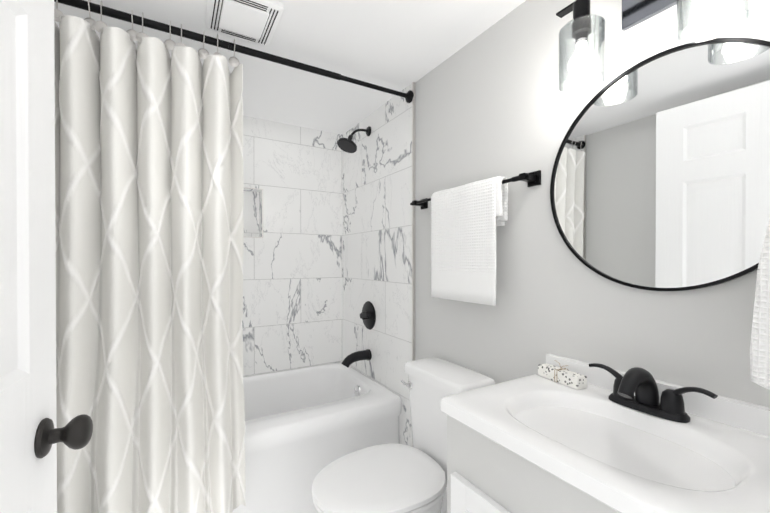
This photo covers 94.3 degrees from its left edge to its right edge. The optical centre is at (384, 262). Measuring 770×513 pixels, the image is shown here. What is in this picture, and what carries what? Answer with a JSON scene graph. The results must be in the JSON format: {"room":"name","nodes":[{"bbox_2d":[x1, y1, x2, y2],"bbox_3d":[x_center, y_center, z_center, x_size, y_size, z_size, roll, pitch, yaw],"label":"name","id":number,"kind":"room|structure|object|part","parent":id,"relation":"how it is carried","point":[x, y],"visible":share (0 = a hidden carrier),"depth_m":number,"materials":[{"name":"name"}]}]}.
{"room":"bathroom","nodes":[
{"label":"bathroom","id":0,"kind":"room"},
{"bbox_2d":[54,0,525,134],"bbox_3d":[-0.140,-0.957,0.807,1.760,0.100,3.420,0,0,-30],"label":"ceiling","id":1,"kind":"structure","parent":0,"point":[399,45],"depth_m":1.49,"materials":[{"name":"white paint"}]},
{"bbox_2d":[205,0,283,45],"bbox_3d":[-0.518,-0.896,1.307,0.235,0.026,0.265,0,0,-30],"label":"ceiling vent","id":2,"kind":"object","parent":1,"relation":"in","point":[255,21],"visible":0.98,"depth_m":1.29,"materials":[{"name":"white plastic"}]},
{"bbox_2d":[242,116,342,376],"bbox_3d":[-0.977,0.149,2.236,1.520,2.130,0.120,0,0,-30],"label":"wall","id":3,"kind":"structure","parent":0,"point":[292,288],"depth_m":2.37,"materials":[{"name":"stone"}]},
{"bbox_2d":[244,187,262,237],"bbox_3d":[-0.934,-0.315,2.189,0.362,0.312,0.007,0,0,-30],"label":"trim","id":4,"kind":"structure","parent":3,"relation":"attached to","point":[262,212],"depth_m":2.27,"materials":[{"name":"silver metal"}]},
{"bbox_2d":[415,0,769,407],"bbox_3d":[0.331,0.153,1.630,0.120,2.130,2.490,0,0,-30],"label":"wall","id":5,"kind":"structure","parent":0,"point":[492,101],"depth_m":1.19,"materials":[{"name":"grey paint"}]},
{"bbox_2d":[343,83,411,446],"bbox_3d":[-0.076,0.150,2.191,0.012,2.130,0.870,0,0,-30],"label":"wall tiles","id":6,"kind":"structure","parent":5,"relation":"attached to","point":[377,220],"depth_m":2.08,"materials":[{"name":"stone"}]},
{"bbox_2d":[337,126,370,152],"bbox_3d":[-0.185,-0.757,2.153,0.210,0.176,0.123,0,0,-30],"label":"shower head","id":7,"kind":"object","parent":6,"relation":"attached to","point":[348,145],"visible":1,"depth_m":2.13},
{"bbox_2d":[341,349,371,367],"bbox_3d":[-0.177,0.582,2.175,0.186,0.093,0.068,0,0,-30],"label":"tub spout","id":8,"kind":"object","parent":6,"relation":"attached to","point":[351,358],"visible":1,"depth_m":2.16,"materials":[{"name":"black metal"}]},
{"bbox_2d":[360,301,375,329],"bbox_3d":[-0.124,0.325,2.205,0.058,0.176,0.176,0,0,-30],"label":"shower valve","id":9,"kind":"object","parent":6,"relation":"attached to","point":[368,315],"visible":1,"depth_m":2.18,"materials":[{"name":"black metal"}]},
{"bbox_2d":[412,82,414,446],"bbox_3d":[-0.503,0.154,1.431,1.520,2.130,0.009,0,0,-30],"label":"trim","id":10,"kind":"structure","parent":5,"relation":"attached to","point":[413,225],"depth_m":1.81,"materials":[{"name":"silver metal"}]},
{"bbox_2d":[410,170,540,305],"bbox_3d":[0.309,-0.081,1.457,0.089,0.460,0.677,0,0,-30],"label":"towel bar","id":11,"kind":"object","parent":5,"relation":"attached to","point":[467,219],"visible":1,"depth_m":1.36,"materials":[{"name":"black"}]},
{"bbox_2d":[431,176,507,305],"bbox_3d":[0.320,-0.080,1.411,0.060,0.460,0.380,0,0,-30],"label":"towel","id":12,"kind":"object","parent":11,"relation":"hanging from","point":[465,218],"depth_m":1.36,"materials":[{"name":"white fabric"}]},
{"bbox_2d":[556,0,749,93],"bbox_3d":[0.620,-0.627,0.864,0.149,0.280,0.410,0,0,-30],"label":"sconce","id":13,"kind":"object","parent":5,"relation":"attached to","point":[582,62],"visible":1,"depth_m":0.93,"materials":[{"name":"black"}]},
{"bbox_3d":[0.679,-0.696,0.898,0.014,0.142,0.150,0,0,-30],"label":"plate","id":14,"kind":"part","parent":13,"relation":"part of","materials":[{"name":"black metal"}]},
{"bbox_2d":[550,37,769,290],"bbox_3d":[0.684,-0.225,0.892,0.014,0.590,0.590,0,0,-30],"label":"mirror","id":15,"kind":"object","parent":5,"relation":"attached to","point":[660,178],"visible":0.98,"depth_m":0.86,"materials":[{"name":"black"}]},
{"bbox_3d":[-0.140,1.273,0.820,1.760,0.100,3.420,0,0,-30],"label":"floor","id":16,"kind":"structure","parent":0,"visible":0},
{"bbox_2d":[232,362,400,512],"bbox_3d":[-0.742,0.962,1.842,1.496,0.510,0.796,0,0,-30],"label":"bathtub","id":17,"kind":"object","parent":16,"relation":"on","point":[304,426],"visible":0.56,"depth_m":1.71,"materials":[{"name":"white ceramic"}]},
{"bbox_2d":[312,357,494,512],"bbox_3d":[0.050,0.824,1.324,0.646,0.792,0.384,0,0,-30],"label":"toilet","id":18,"kind":"object","parent":16,"relation":"on","point":[391,478],"visible":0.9,"depth_m":1.31,"materials":[{"name":"white ceramic"}]},
{"bbox_3d":[-0.024,0.775,1.280,0.474,0.048,0.384,0,0,-30],"label":"seat lid","id":19,"kind":"part","parent":18,"relation":"part of","materials":[{"name":"white plastic"}]},
{"bbox_3d":[0.093,0.519,1.521,0.024,0.032,0.062,0,0,-30],"label":"flush lever","id":20,"kind":"part","parent":18,"relation":"part of","materials":[{"name":"silver metal"}]},
{"bbox_2d":[440,354,769,512],"bbox_3d":[0.490,0.733,0.784,0.463,0.980,0.605,0,0,-30],"label":"bathroom vanity","id":21,"kind":"object","parent":16,"relation":"on","point":[608,439],"visible":0.98,"depth_m":0.76,"materials":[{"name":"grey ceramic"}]},
{"bbox_2d":[538,360,586,389],"bbox_3d":[0.514,0.316,1.043,0.045,0.059,0.140,0,0,-22],"label":"soap box","id":22,"kind":"object","parent":21,"relation":"on","point":[567,377],"visible":1,"depth_m":1.02,"materials":[{"name":"paper"}]},
{"bbox_2d":[589,363,717,422],"bbox_3d":[0.589,0.295,0.831,0.140,0.104,0.262,0,0,-30],"label":"faucet","id":23,"kind":"object","parent":21,"relation":"on","point":[646,404],"depth_m":0.82,"materials":[{"name":"black metal"}]},
{"bbox_3d":[0.225,0.162,0.193,1.520,2.130,0.120,0,0,-30],"label":"wall","id":24,"kind":"structure","parent":0,"visible":0},
{"bbox_2d":[0,0,92,512],"bbox_3d":[-0.488,0.199,0.338,0.179,2.030,0.814,0,0,-26],"label":"door","id":25,"kind":"structure","parent":24,"relation":"in","point":[32,435],"depth_m":0.60,"materials":[{"name":"white wood"}]},
{"bbox_3d":[-0.646,0.317,0.656,0.179,0.068,0.106,0,0,-26],"label":"knob","id":26,"kind":"part","parent":25,"relation":"part of","materials":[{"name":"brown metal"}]},
{"bbox_2d":[750,218,769,389],"bbox_3d":[0.711,-0.112,0.613,0.188,0.638,0.112,0,0,-30],"label":"towel","id":27,"kind":"object","parent":24,"relation":"attached to","point":[760,355],"visible":1,"depth_m":0.59,"materials":[{"name":"white fabric"}]},
{"bbox_3d":[-1.376,0.154,1.427,0.012,2.130,0.870,0,0,-30],"label":"wall tiles","id":28,"kind":"structure","parent":0,"visible":0},
{"bbox_2d":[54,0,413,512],"bbox_3d":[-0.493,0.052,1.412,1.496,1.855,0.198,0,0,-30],"label":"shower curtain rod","id":29,"kind":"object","parent":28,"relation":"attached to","point":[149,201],"visible":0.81,"depth_m":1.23,"materials":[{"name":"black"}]},
{"bbox_2d":[54,15,245,512],"bbox_3d":[-0.837,0.098,1.209,0.685,1.766,0.200,0,0,-30],"label":"shower curtain","id":30,"kind":"object","parent":29,"relation":"hanging from","point":[149,169],"depth_m":1.23,"materials":[{"name":"fabric"}]}
]}

